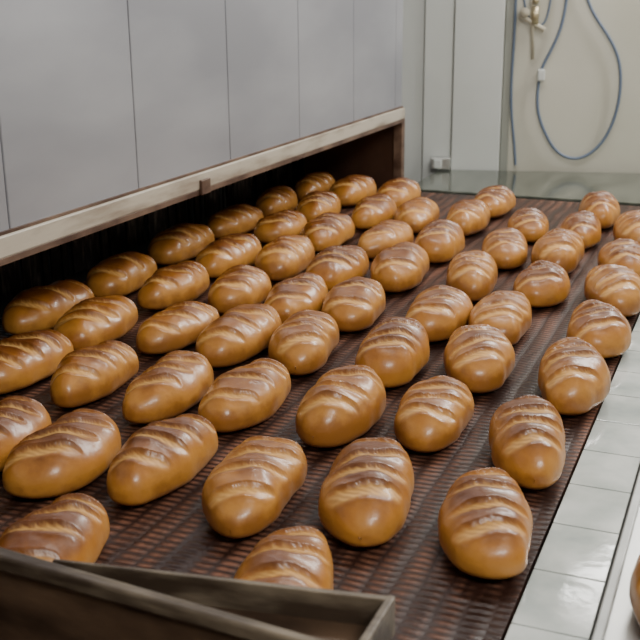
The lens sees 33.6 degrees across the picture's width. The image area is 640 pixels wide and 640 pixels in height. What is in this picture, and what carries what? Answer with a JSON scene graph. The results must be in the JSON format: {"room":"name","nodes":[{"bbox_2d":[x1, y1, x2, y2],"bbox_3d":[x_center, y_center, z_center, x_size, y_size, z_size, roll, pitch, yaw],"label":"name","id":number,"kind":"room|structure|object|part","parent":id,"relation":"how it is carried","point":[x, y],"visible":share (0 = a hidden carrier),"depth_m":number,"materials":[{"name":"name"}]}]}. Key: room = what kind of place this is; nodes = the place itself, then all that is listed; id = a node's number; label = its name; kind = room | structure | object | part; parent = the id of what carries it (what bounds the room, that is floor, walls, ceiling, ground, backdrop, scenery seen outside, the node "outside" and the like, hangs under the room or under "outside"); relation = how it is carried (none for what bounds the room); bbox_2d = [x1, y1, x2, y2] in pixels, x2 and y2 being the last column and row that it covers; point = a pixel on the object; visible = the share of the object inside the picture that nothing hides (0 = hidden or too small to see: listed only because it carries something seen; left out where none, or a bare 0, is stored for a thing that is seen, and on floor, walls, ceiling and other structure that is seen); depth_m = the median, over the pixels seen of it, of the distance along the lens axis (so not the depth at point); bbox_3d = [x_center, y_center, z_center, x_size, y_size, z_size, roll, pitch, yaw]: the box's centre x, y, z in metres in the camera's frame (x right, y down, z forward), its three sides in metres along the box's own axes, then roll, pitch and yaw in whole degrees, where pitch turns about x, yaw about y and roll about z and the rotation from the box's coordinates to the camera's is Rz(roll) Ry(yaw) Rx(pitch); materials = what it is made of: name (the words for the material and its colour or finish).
{"room":"processing plant","nodes":[
{"label":"processing plant","id":0,"kind":"room"},
{"bbox_2d":[421,0,639,179],"bbox_3d":[1.215,-1.024,3.735,4.700,2.800,0.080,2,18,9],"label":"wall","id":1,"kind":"structure","parent":0,"point":[578,93],"depth_m":3.81,"materials":[{"name":"white paint"}]},
{"bbox_2d":[402,0,424,181],"bbox_3d":[0.333,-1.047,3.831,0.087,2.800,0.010,2,18,9],"label":"trim","id":2,"kind":"structure","parent":1,"relation":"attached to","point":[413,10],"depth_m":3.88,"materials":[{"name":"white paint"}]},
{"bbox_2d":[422,0,454,178],"bbox_3d":[0.428,-1.041,3.811,0.102,2.800,0.020,2,18,9],"label":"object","id":3,"kind":"structure","parent":1,"relation":"attached to","point":[439,14],"depth_m":3.85,"materials":[{"name":"white paint"}]},
{"bbox_2d":[431,156,450,169],"bbox_3d":[0.444,-0.578,3.908,0.070,0.042,0.052,2,18,9],"label":"wall socket","id":4,"kind":"object","parent":1,"relation":"attached to","point":[437,162],"visible":1,"depth_m":3.89,"materials":[{"name":"plastic"}]},
{"bbox_2d":[451,0,505,170],"bbox_3d":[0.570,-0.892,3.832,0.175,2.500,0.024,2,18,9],"label":"door","id":5,"kind":"structure","parent":1,"relation":"in","point":[479,24],"depth_m":3.83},
{"bbox_2d":[499,0,513,170],"bbox_3d":[0.674,-0.889,3.821,0.029,2.500,0.017,7,19,21],"label":"door jamb","id":6,"kind":"object","parent":1,"relation":"attached to","point":[509,3],"depth_m":3.83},
{"bbox_2d":[510,0,516,164],"bbox_3d":[0.703,-0.905,3.803,0.037,0.700,0.010,2,18,9],"label":"power cable","id":7,"kind":"object","parent":1,"relation":"attached to","point":[515,1],"visible":1,"depth_m":3.82,"materials":[{"name":"blue plastic"}]},
{"bbox_2d":[519,0,544,80],"bbox_3d":[0.750,-1.044,3.734,0.100,0.395,0.059,5,18,16],"label":"water tap","id":8,"kind":"object","parent":1,"relation":"attached to","point":[533,20],"visible":1,"depth_m":3.73,"materials":[{"name":"beige"}]},
{"bbox_2d":[523,0,550,25],"bbox_3d":[0.760,-1.136,3.720,0.115,0.211,0.008,2,18,9],"label":"tube","id":9,"kind":"object","parent":8,"relation":"attached to","point":[524,1],"visible":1,"depth_m":3.73,"materials":[{"name":"blue"}]},
{"bbox_3d":[0.789,-0.875,3.788,0.025,0.040,0.032,2,18,9],"label":"valve handle","id":10,"kind":"part","parent":8,"relation":"part of","materials":[{"name":"white paint"}]},
{"bbox_2d":[536,0,621,159],"bbox_3d":[0.922,-0.906,3.760,0.297,0.678,0.011,2,18,9],"label":"hose","id":11,"kind":"object","parent":8,"relation":"attached to","point":[554,148],"visible":1,"depth_m":3.77,"materials":[{"name":"blue"}]},
{"bbox_3d":[0.226,1.067,1.870,5.000,0.050,6.600,7,19,21],"label":"floor","id":12,"kind":"structure","parent":0,"visible":0},
{"bbox_2d":[0,547,394,639],"bbox_3d":[-0.312,0.712,1.231,0.795,1.020,0.100,7,19,21],"label":"tray","id":13,"kind":"object","parent":12,"relation":"on","point":[41,599],"visible":1,"depth_m":1.00,"materials":[{"name":"brown metal"}]},
{"bbox_2d":[0,0,404,316],"bbox_3d":[-1.045,-0.410,2.086,1.376,2.659,3.645,7,19,21],"label":"oven","id":14,"kind":"object","parent":12,"relation":"on","point":[123,123],"visible":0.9,"depth_m":2.21,"materials":[{"name":"metal"}]},
{"bbox_3d":[-0.603,-0.780,1.327,0.050,1.490,0.389,7,19,21],"label":"panel","id":15,"kind":"part","parent":14,"relation":"part of","materials":[{"name":"metal"}]},
{"bbox_3d":[-0.454,-0.888,1.672,0.050,1.490,0.387,7,19,21],"label":"panel","id":16,"kind":"part","parent":14,"relation":"part of","materials":[{"name":"metal"}]},
{"bbox_3d":[-0.305,-0.996,2.017,0.050,1.490,0.387,7,19,21],"label":"panel","id":17,"kind":"part","parent":14,"relation":"part of","materials":[{"name":"metal"}]},
{"bbox_3d":[-0.156,-1.104,2.362,0.050,1.490,0.390,7,19,21],"label":"panel","id":18,"kind":"part","parent":14,"relation":"part of","materials":[{"name":"metal"}]},
{"bbox_3d":[-0.022,-0.542,3.660,0.590,0.347,0.020,7,19,21],"label":"plate","id":19,"kind":"part","parent":14,"relation":"part of","materials":[{"name":"brown metal"}]},
{"bbox_3d":[-0.006,-1.213,2.710,0.050,1.490,0.392,7,19,21],"label":"panel","id":20,"kind":"part","parent":14,"relation":"part of","materials":[{"name":"metal"}]},
{"bbox_3d":[0.141,-1.319,3.052,0.050,1.490,0.377,7,19,21],"label":"panel","id":21,"kind":"part","parent":14,"relation":"part of","materials":[{"name":"metal"}]},
{"bbox_3d":[0.227,-1.382,3.250,0.050,1.488,0.067,7,19,21],"label":"panel","id":22,"kind":"part","parent":14,"relation":"part of","materials":[{"name":"metal"}]},
{"bbox_3d":[0.262,-0.551,3.528,0.030,0.238,0.030,7,19,21],"label":"post","id":23,"kind":"part","parent":14,"relation":"part of","materials":[{"name":"metal"}]},
{"bbox_2d":[0,189,639,639],"bbox_3d":[-0.033,0.445,2.271,1.234,0.900,3.010,7,19,21],"label":"conveyor belt","id":24,"kind":"object","parent":12,"relation":"on","point":[435,599],"visible":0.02,"depth_m":1.43,"materials":[{"name":"brown metal"}]},
{"bbox_2d":[0,396,51,471],"bbox_3d":[-0.469,0.164,1.548,0.121,0.076,0.208,5,18,17],"label":"bread loaf","id":25,"kind":"object","parent":24,"relation":"on","point":[20,416],"visible":0.67,"depth_m":1.53,"materials":[{"name":"brown food"}]},
{"bbox_2d":[0,329,73,393],"bbox_3d":[-0.522,0.066,1.856,0.117,0.078,0.233,8,19,25],"label":"bread loaf","id":26,"kind":"object","parent":24,"relation":"on","point":[26,358],"visible":0.92,"depth_m":1.82,"materials":[{"name":"brown food"}]},
{"bbox_2d":[2,279,93,334],"bbox_3d":[-0.556,-0.031,2.162,0.120,0.080,0.239,8,19,25],"label":"bread loaf","id":27,"kind":"object","parent":24,"relation":"on","point":[37,307],"visible":0.72,"depth_m":2.09,"materials":[{"name":"brown food"}]},
{"bbox_2d":[0,493,109,562],"bbox_3d":[-0.315,0.261,1.234,0.111,0.076,0.216,5,18,16],"label":"bread loaf","id":28,"kind":"object","parent":24,"relation":"on","point":[75,527],"visible":0.71,"depth_m":1.22,"materials":[{"name":"brown food"}]},
{"bbox_2d":[2,408,120,498],"bbox_3d":[-0.355,0.180,1.490,0.128,0.077,0.218,5,18,17],"label":"bread loaf","id":29,"kind":"object","parent":24,"relation":"on","point":[65,456],"visible":0.98,"depth_m":1.43,"materials":[{"name":"brown food"}]},
{"bbox_2d":[50,340,138,407],"bbox_3d":[-0.385,0.085,1.791,0.104,0.079,0.208,7,19,22],"label":"bread loaf","id":30,"kind":"object","parent":24,"relation":"on","point":[84,375],"visible":1,"depth_m":1.74,"materials":[{"name":"brown food"}]},
{"bbox_2d":[54,295,137,349],"bbox_3d":[-0.436,0.000,2.061,0.126,0.080,0.226,6,19,19],"label":"bread loaf","id":31,"kind":"object","parent":24,"relation":"on","point":[92,321],"visible":0.77,"depth_m":2.01,"materials":[{"name":"brown food"}]},
{"bbox_2d":[86,251,156,296],"bbox_3d":[-0.450,-0.107,2.395,0.122,0.084,0.228,6,19,20],"label":"bread loaf","id":32,"kind":"object","parent":24,"relation":"on","point":[125,273],"visible":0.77,"depth_m":2.33,"materials":[{"name":"brown food"}]},
{"bbox_2d":[107,414,217,505],"bbox_3d":[-0.219,0.185,1.468,0.108,0.080,0.220,7,19,23],"label":"bread loaf","id":33,"kind":"object","parent":24,"relation":"on","point":[159,458],"visible":1,"depth_m":1.42,"materials":[{"name":"brown food"}]},
{"bbox_2d":[122,350,213,423],"bbox_3d":[-0.243,0.103,1.733,0.108,0.077,0.231,5,18,17],"label":"bread loaf","id":34,"kind":"object","parent":24,"relation":"on","point":[179,380],"visible":0.98,"depth_m":1.67,"materials":[{"name":"brown food"}]},
{"bbox_2d":[137,261,209,309],"bbox_3d":[-0.313,-0.080,2.313,0.111,0.078,0.233,7,19,21],"label":"bread loaf","id":35,"kind":"object","parent":24,"relation":"on","point":[184,281],"visible":0.98,"depth_m":2.25,"materials":[{"name":"brown food"}]},
{"bbox_2d":[136,301,219,354],"bbox_3d":[-0.274,0.009,2.044,0.112,0.071,0.228,8,19,25],"label":"bread loaf","id":36,"kind":"object","parent":24,"relation":"on","point":[179,326],"visible":0.89,"depth_m":1.98,"materials":[{"name":"brown food"}]},
{"bbox_2d":[148,223,214,264],"bbox_3d":[-0.353,-0.198,2.679,0.121,0.085,0.242,7,19,23],"label":"bread loaf","id":37,"kind":"object","parent":24,"relation":"on","point":[180,242],"visible":0.9,"depth_m":2.61,"materials":[{"name":"brown food"}]},
{"bbox_2d":[195,233,261,277],"bbox_3d":[-0.220,-0.161,2.562,0.113,0.081,0.253,7,19,23],"label":"bread loaf","id":38,"kind":"object","parent":24,"relation":"on","point":[228,251],"visible":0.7,"depth_m":2.50,"materials":[{"name":"brown food"}]},
{"bbox_2d":[207,204,262,238],"bbox_3d":[-0.236,-0.279,2.944,0.112,0.076,0.235,8,19,25],"label":"bread loaf","id":39,"kind":"object","parent":24,"relation":"on","point":[237,218],"visible":0.76,"depth_m":2.88,"materials":[{"name":"brown food"}]},
{"bbox_2d":[195,303,281,367],"bbox_3d":[-0.150,0.022,1.981,0.116,0.080,0.254,7,19,22],"label":"bread loaf","id":40,"kind":"object","parent":24,"relation":"on","point":[243,331],"visible":0.84,"depth_m":1.91,"materials":[{"name":"brown food"}]},
{"bbox_2d":[208,264,271,313],"bbox_3d":[-0.171,-0.070,2.272,0.122,0.082,0.209,4,18,14],"label":"bread loaf","id":41,"kind":"object","parent":24,"relation":"on","point":[241,284],"visible":0.86,"depth_m":2.21,"materials":[{"name":"brown food"}]},
{"bbox_2d":[198,358,290,432],"bbox_3d":[-0.115,0.114,1.698,0.115,0.075,0.230,7,19,23],"label":"bread loaf","id":42,"kind":"object","parent":24,"relation":"on","point":[242,397],"visible":0.88,"depth_m":1.64,"materials":[{"name":"brown food"}]},
{"bbox_2d":[201,435,306,538],"bbox_3d":[-0.089,0.210,1.395,0.116,0.074,0.229,4,18,14],"label":"bread loaf","id":43,"kind":"object","parent":24,"relation":"on","point":[245,493],"visible":1,"depth_m":1.33,"materials":[{"name":"brown food"}]},
{"bbox_2d":[255,186,297,216],"bbox_3d":[-0.130,-0.357,3.182,0.109,0.081,0.209,3,18,12],"label":"bread loaf","id":44,"kind":"object","parent":24,"relation":"on","point":[274,199],"visible":0.77,"depth_m":3.12,"materials":[{"name":"brown food"}]},
{"bbox_2d":[254,210,306,242],"bbox_3d":[-0.101,-0.257,2.874,0.119,0.075,0.205,8,19,24],"label":"bread loaf","id":45,"kind":"object","parent":24,"relation":"on","point":[268,228],"visible":0.83,"depth_m":2.81,"materials":[{"name":"brown food"}]},
{"bbox_2d":[234,526,332,589],"bbox_3d":[-0.041,0.284,1.151,0.110,0.078,0.221,3,18,10],"label":"bread loaf","id":46,"kind":"object","parent":24,"relation":"on","point":[296,555],"visible":0.54,"depth_m":1.14,"materials":[{"name":"brown food"}]},
{"bbox_2d":[255,234,314,280],"bbox_3d":[-0.083,-0.154,2.529,0.118,0.086,0.239,6,19,20],"label":"bread loaf","id":47,"kind":"object","parent":24,"relation":"on","point":[287,256],"visible":0.91,"depth_m":2.46,"materials":[{"name":"brown food"}]},
{"bbox_2d":[264,272,327,323],"bbox_3d":[-0.046,-0.049,2.212,0.119,0.076,0.238,5,18,17],"label":"bread loaf","id":48,"kind":"object","parent":24,"relation":"on","point":[306,290],"visible":0.66,"depth_m":2.15,"materials":[{"name":"brown food"}]},
{"bbox_2d":[268,309,338,375],"bbox_3d":[-0.032,0.035,1.935,0.116,0.082,0.229,3,18,11],"label":"bread loaf","id":49,"kind":"object","parent":24,"relation":"on","point":[304,343],"visible":0.91,"depth_m":1.86,"materials":[{"name":"brown food"}]},
{"bbox_2d":[294,172,334,200],"bbox_3d":[-0.019,-0.433,3.425,0.115,0.079,0.247,6,19,19],"label":"bread loaf","id":50,"kind":"object","parent":24,"relation":"on","point":[314,181],"visible":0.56,"depth_m":3.36,"materials":[{"name":"brown food"}]},
{"bbox_2d":[296,191,340,222],"bbox_3d":[-0.003,-0.336,3.107,0.121,0.083,0.221,8,20,26],"label":"bread loaf","id":51,"kind":"object","parent":24,"relation":"on","point":[313,204],"visible":0.67,"depth_m":3.05,"materials":[{"name":"brown food"}]},
{"bbox_2d":[301,212,354,251],"bbox_3d":[0.017,-0.236,2.793,0.119,0.081,0.241,5,18,17],"label":"bread loaf","id":52,"kind":"object","parent":24,"relation":"on","point":[328,229],"visible":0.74,"depth_m":2.72,"materials":[{"name":"brown food"}]},
{"bbox_2d":[306,245,368,290],"bbox_3d":[0.041,-0.126,2.437,0.124,0.086,0.225,11,21,33],"label":"bread loaf","id":53,"kind":"object","parent":24,"relation":"on","point":[335,265],"visible":0.75,"depth_m":2.38,"materials":[{"name":"brown food"}]},
{"bbox_2d":[295,365,385,447],"bbox_3d":[0.033,0.126,1.634,0.115,0.088,0.220,7,19,22],"label":"bread loaf","id":54,"kind":"object","parent":24,"relation":"on","point":[345,402],"visible":1,"depth_m":1.57,"materials":[{"name":"brown food"}]},
{"bbox_2d":[329,175,376,205],"bbox_3d":[0.103,-0.412,3.345,0.119,0.084,0.230,9,20,29],"label":"bread loaf","id":55,"kind":"object","parent":24,"relation":"on","point":[351,189],"visible":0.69,"depth_m":3.28,"materials":[{"name":"brown food"}]},
{"bbox_2d":[321,276,385,331],"bbox_3d":[0.068,-0.040,2.168,0.127,0.082,0.241,4,18,15],"label":"bread loaf","id":56,"kind":"object","parent":24,"relation":"on","point":[354,303],"visible":0.91,"depth_m":2.09,"materials":[{"name":"brown food"}]},
{"bbox_2d":[318,437,413,546],"bbox_3d":[0.062,0.212,1.374,0.117,0.080,0.237,4,18,13],"label":"bread loaf","id":57,"kind":"object","parent":24,"relation":"on","point":[366,493],"visible":1,"depth_m":1.30,"materials":[{"name":"brown food"}]},
{"bbox_2d":[351,194,396,228],"bbox_3d":[0.158,-0.315,3.040,0.117,0.081,0.248,5,18,18],"label":"bread loaf","id":58,"kind":"object","parent":24,"relation":"on","point":[372,210],"visible":0.83,"depth_m":2.97,"materials":[{"name":"brown food"}]},
{"bbox_2d":[358,219,413,258],"bbox_3d":[0.171,-0.211,2.714,0.112,0.079,0.236,8,19,24],"label":"bread loaf","id":59,"kind":"object","parent":24,"relation":"on","point":[388,233],"visible":0.7,"depth_m":2.65,"materials":[{"name":"brown food"}]},
{"bbox_2d":[355,317,429,387],"bbox_3d":[0.131,0.048,1.870,0.118,0.092,0.237,5,18,17],"label":"bread loaf","id":60,"kind":"object","parent":24,"relation":"on","point":[396,349],"visible":0.82,"depth_m":1.80,"materials":[{"name":"brown food"}]},
{"bbox_2d":[377,177,420,207],"bbox_3d":[0.241,-0.396,3.288,0.130,0.085,0.243,6,19,20],"label":"bread loaf","id":61,"kind":"object","parent":24,"relation":"on","point":[401,190],"visible":0.53,"depth_m":3.22,"materials":[{"name":"brown food"}]},
{"bbox_2d":[370,242,429,292],"bbox_3d":[0.182,-0.126,2.431,0.121,0.086,0.245,5,18,17],"label":"bread loaf","id":62,"kind":"object","parent":24,"relation":"on","point":[401,267],"visible":0.91,"depth_m":2.35,"materials":[{"name":"brown food"}]},
{"bbox_2d":[394,197,438,232],"bbox_3d":[0.272,-0.299,2.988,0.117,0.080,0.237,5,18,16],"label":"bread loaf","id":63,"kind":"object","parent":24,"relation":"on","point":[417,212],"visible":0.72,"depth_m":2.92,"materials":[{"name":"brown food"}]},
{"bbox_2d":[394,375,473,452],"bbox_3d":[0.172,0.135,1.624,0.116,0.073,0.222,6,19,19],"label":"bread loaf","id":64,"kind":"object","parent":24,"relation":"on","point":[432,414],"visible":1,"depth_m":1.56,"materials":[{"name":"brown food"}]},
{"bbox_2d":[405,285,472,341],"bbox_3d":[0.235,-0.019,2.093,0.126,0.084,0.227,6,19,19],"label":"bread loaf","id":65,"kind":"object","parent":24,"relation":"on","point":[440,309],"visible":0.69,"depth_m":2.03,"materials":[{"name":"brown food"}]},
{"bbox_2d":[415,219,464,262],"bbox_3d":[0.303,-0.204,2.669,0.117,0.090,0.236,5,18,18],"label":"bread loaf","id":66,"kind":"object","parent":24,"relation":"on","point":[442,240],"visible":0.84,"depth_m":2.59,"materials":[{"name":"brown food"}]},
{"bbox_2d":[446,199,489,235],"bbox_3d":[0.410,-0.289,2.941,0.111,0.086,0.230,7,19,22],"label":"bread loaf","id":67,"kind":"object","parent":24,"relation":"on","point":[473,215],"visible":0.77,"depth_m":2.88,"materials":[{"name":"brown food"}]},
{"bbox_2d":[446,250,497,301],"bbox_3d":[0.337,-0.104,2.359,0.119,0.084,0.242,4,18,13],"label":"bread loaf","id":68,"kind":"object","parent":24,"relation":"on","point":[474,273],"visible":0.86,"depth_m":2.29,"materials":[{"name":"brown food"}]},
{"bbox_2d":[443,324,514,392],"bbox_3d":[0.278,0.058,1.847,0.124,0.084,0.232,0,18,2],"label":"bread loaf","id":69,"kind":"object","parent":24,"relation":"on","point":[481,357],"visible":0.94,"depth_m":1.78,"materials":[{"name":"brown food"}]},
{"bbox_2d":[438,467,532,579],"bbox_3d":[0.202,0.237,1.297,0.115,0.075,0.221,2,18,7],"label":"bread loaf","id":70,"kind":"object","parent":24,"relation":"on","point":[485,521],"visible":1,"depth_m":1.23,"materials":[{"name":"brown food"}]},
{"bbox_2d":[474,185,515,217],"bbox_3d":[0.516,-0.359,3.172,0.124,0.079,0.242,7,19,21],"label":"bread loaf","id":71,"kind":"object","parent":24,"relation":"on","point":[499,199],"visible":0.7,"depth_m":3.10,"materials":[{"name":"brown food"}]},
{"bbox_2d":[468,290,531,344],"bbox_3d":[0.352,-0.011,2.070,0.118,0.080,0.230,6,19,19],"label":"bread loaf","id":72,"kind":"object","parent":24,"relation":"on","point":[510,312],"visible":0.69,"depth_m":2.01,"materials":[{"name":"brown food"}]},
{"bbox_2d":[482,227,527,268],"bbox_3d":[0.456,-0.182,2.615,0.114,0.078,0.239,3,18,12],"label":"bread loaf","id":73,"kind":"object","parent":24,"relation":"on","point":[507,246],"visible":0.87,"depth_m":2.54,"materials":[{"name":"brown food"}]},
{"bbox_2d":[489,395,565,488],"bbox_3d":[0.296,0.166,1.512,0.115,0.081,0.234,2,18,9],"label":"bread loaf","id":74,"kind":"object","parent":24,"relation":"on","point":[527,433],"visible":0.98,"depth_m":1.44,"materials":[{"name":"brown food"}]},
{"bbox_2d":[507,208,548,241],"bbox_3d":[0.564,-0.263,2.874,0.111,0.075,0.222,3,18,10],"label":"bread loaf","id":75,"kind":"object","parent":24,"relation":"on","point":[532,223],"visible":0.71,"depth_m":2.81,"materials":[{"name":"brown food"}]},
{"bbox_2d":[513,260,569,307],"bbox_3d":[0.482,-0.083,2.295,0.118,0.080,0.202,6,19,19],"label":"bread loaf","id":76,"kind":"object","parent":24,"relation":"on","point":[544,283],"visible":0.83,"depth_m":2.23,"materials":[{"name":"brown food"}]},
{"bbox_2d":[531,228,584,273],"bbox_3d":[0.569,-0.168,2.545,0.116,0.091,0.230,6,19,20],"label":"bread loaf","id":77,"kind":"object","parent":24,"relation":"on","point":[564,248],"visible":0.75,"depth_m":2.48,"materials":[{"name":"brown food"}]},
{"bbox_2d":[538,337,610,414],"bbox_3d":[0.421,0.086,1.756,0.117,0.084,0.245,4,18,13],"label":"bread loaf","id":78,"kind":"object","parent":24,"relation":"on","point":[574,377],"visible":0.95,"depth_m":1.69,"materials":[{"name":"brown food"}]},
{"bbox_2d":[560,210,600,248],"bbox_3d":[0.686,-0.240,2.788,0.108,0.081,0.221,5,18,18],"label":"bread loaf","id":79,"kind":"object","parent":24,"relation":"on","point":[586,224],"visible":0.8,"depth_m":2.72,"materials":[{"name":"brown food"}]},
{"bbox_2d":[566,300,631,358],"bbox_3d":[0.524,0.012,1.995,0.118,0.080,0.212,3,18,11],"label":"bread loaf","id":80,"kind":"object","parent":24,"relation":"on","point":[602,325],"visible":0.8,"depth_m":1.93,"materials":[{"name":"brown food"}]},
{"bbox_2d":[578,191,619,228],"bbox_3d":[0.793,-0.318,3.014,0.116,0.091,0.233,4,18,14],"label":"bread loaf","id":81,"kind":"object","parent":24,"relation":"on","point":[603,204],"visible":0.7,"depth_m":2.94,"materials":[{"name":"brown food"}]},
{"bbox_2d":[584,264,639,316],"bbox_3d":[0.625,-0.069,2.240,0.123,0.086,0.234,0,17,1],"label":"bread loaf","id":82,"kind":"object","parent":24,"relation":"on","point":[618,286],"visible":0.86,"depth_m":2.17,"materials":[{"name":"brown food"}]},
{"bbox_2d":[598,238,639,276],"bbox_3d":[0.710,-0.144,2.484,0.119,0.080,0.232,3,18,11],"label":"bread loaf","id":83,"kind":"object","parent":24,"relation":"on","point":[625,252],"visible":0.62,"depth_m":2.43,"materials":[{"name":"brown food"}]},
{"bbox_2d":[613,210,639,242],"bbox_3d":[0.824,-0.235,2.757,0.116,0.087,0.226,3,18,11],"label":"bread loaf","id":84,"kind":"object","parent":24,"relation":"on","point":[627,225],"visible":0.73,"depth_m":2.69,"materials":[{"name":"brown food"}]},
{"bbox_2d":[417,170,639,205],"bbox_3d":[1.397,-0.029,3.728,2.026,0.902,0.877,7,19,21],"label":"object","id":85,"kind":"object","parent":12,"relation":"on","point":[537,185],"visible":0.42,"depth_m":3.64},
{"bbox_2d":[504,315,639,639],"bbox_3d":[0.577,0.516,2.025,0.086,0.901,2.950,7,19,21],"label":"tiled ledge","id":86,"kind":"object","parent":12,"relation":"on","point":[562,598],"visible":0.91,"depth_m":1.34,"materials":[{"name":"grey tile"}]},
{"bbox_2d":[592,471,639,639],"bbox_3d":[0.834,0.541,1.922,0.466,0.910,2.950,7,19,21],"label":"shelf","id":87,"kind":"object","parent":12,"relation":"on","point":[616,620],"visible":1,"depth_m":1.20,"materials":[{"name":"metal"}]},
{"bbox_3d":[0.831,0.127,1.791,0.465,0.020,2.950,7,19,21],"label":"shelf","id":88,"kind":"part","parent":87,"relation":"part of","materials":[{"name":"metal"}]},
{"bbox_2d":[629,555,639,624],"bbox_3d":[0.409,0.269,1.172,0.115,0.087,0.236,7,19,23],"label":"bread loaf","id":89,"kind":"object","parent":87,"relation":"on","point":[634,587],"visible":1,"depth_m":1.13,"materials":[{"name":"brown food"}]}
]}

